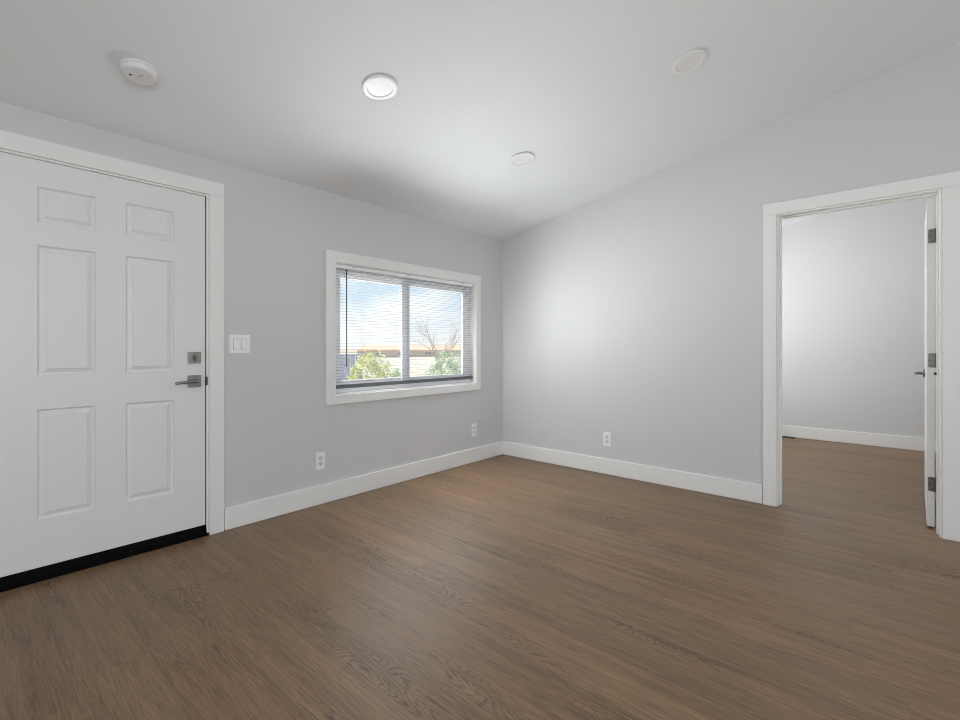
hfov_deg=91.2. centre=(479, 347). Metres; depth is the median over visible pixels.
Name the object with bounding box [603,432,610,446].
wall outlet
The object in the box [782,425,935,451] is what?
baseboard
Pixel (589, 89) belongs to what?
ceiling
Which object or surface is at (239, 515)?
baseboard
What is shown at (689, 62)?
recessed light
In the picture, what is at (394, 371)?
bush
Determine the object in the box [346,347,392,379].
bush
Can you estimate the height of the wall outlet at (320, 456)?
0.124 m
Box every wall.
[0,102,501,507]
[502,41,959,503]
[782,196,935,438]
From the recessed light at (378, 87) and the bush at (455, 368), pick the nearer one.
the recessed light at (378, 87)
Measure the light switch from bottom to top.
0.115 m
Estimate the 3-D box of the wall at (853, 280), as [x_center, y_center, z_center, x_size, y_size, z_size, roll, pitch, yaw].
[4.676,-0.601,5.269,6.250,3.443,0.120,0,0,41]
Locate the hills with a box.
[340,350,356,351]
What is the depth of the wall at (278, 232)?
3.25 m
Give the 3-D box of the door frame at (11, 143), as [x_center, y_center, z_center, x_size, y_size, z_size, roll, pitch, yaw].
[-1.973,0.063,2.495,0.138,2.114,1.099,0,0,41]
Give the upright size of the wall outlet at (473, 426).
0.124 m
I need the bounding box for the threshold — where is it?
[0,524,208,592]
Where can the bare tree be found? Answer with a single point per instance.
(452, 340)
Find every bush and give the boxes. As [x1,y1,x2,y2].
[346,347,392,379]
[389,367,400,377]
[425,348,460,374]
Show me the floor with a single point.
(500, 587)
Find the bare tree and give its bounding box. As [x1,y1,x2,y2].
[412,315,460,374]
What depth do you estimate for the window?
3.97 m
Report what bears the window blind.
attached to the window
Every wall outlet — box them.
[316,451,324,469]
[471,423,475,436]
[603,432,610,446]
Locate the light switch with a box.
[229,335,249,352]
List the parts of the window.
sash, frame, sill, sash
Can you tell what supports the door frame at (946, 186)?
attached to the wall at (633, 312)
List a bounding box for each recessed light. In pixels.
[362,75,397,99]
[509,152,533,166]
[671,50,706,74]
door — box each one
[0,152,207,576]
[914,198,935,526]
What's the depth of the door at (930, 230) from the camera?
2.91 m
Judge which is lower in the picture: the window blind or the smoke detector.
the window blind
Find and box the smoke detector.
[120,58,156,85]
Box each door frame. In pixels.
[0,130,223,534]
[763,171,959,541]
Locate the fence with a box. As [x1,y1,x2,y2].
[340,353,361,380]
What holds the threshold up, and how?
on the floor
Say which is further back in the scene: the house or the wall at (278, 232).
the house
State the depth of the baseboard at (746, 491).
3.92 m
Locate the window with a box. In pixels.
[325,249,480,404]
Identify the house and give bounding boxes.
[357,345,460,356]
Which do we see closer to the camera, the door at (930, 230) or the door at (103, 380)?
the door at (103, 380)
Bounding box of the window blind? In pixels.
[336,264,472,388]
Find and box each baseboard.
[224,441,502,529]
[503,441,762,503]
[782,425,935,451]
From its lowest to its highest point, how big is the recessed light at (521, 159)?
0.042 m
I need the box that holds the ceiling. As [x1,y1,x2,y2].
[0,0,959,239]
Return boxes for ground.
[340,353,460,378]
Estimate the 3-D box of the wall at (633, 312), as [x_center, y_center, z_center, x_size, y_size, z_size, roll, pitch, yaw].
[2.626,-0.601,2.927,6.250,3.443,0.120,0,0,41]
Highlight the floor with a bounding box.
[0,437,959,719]

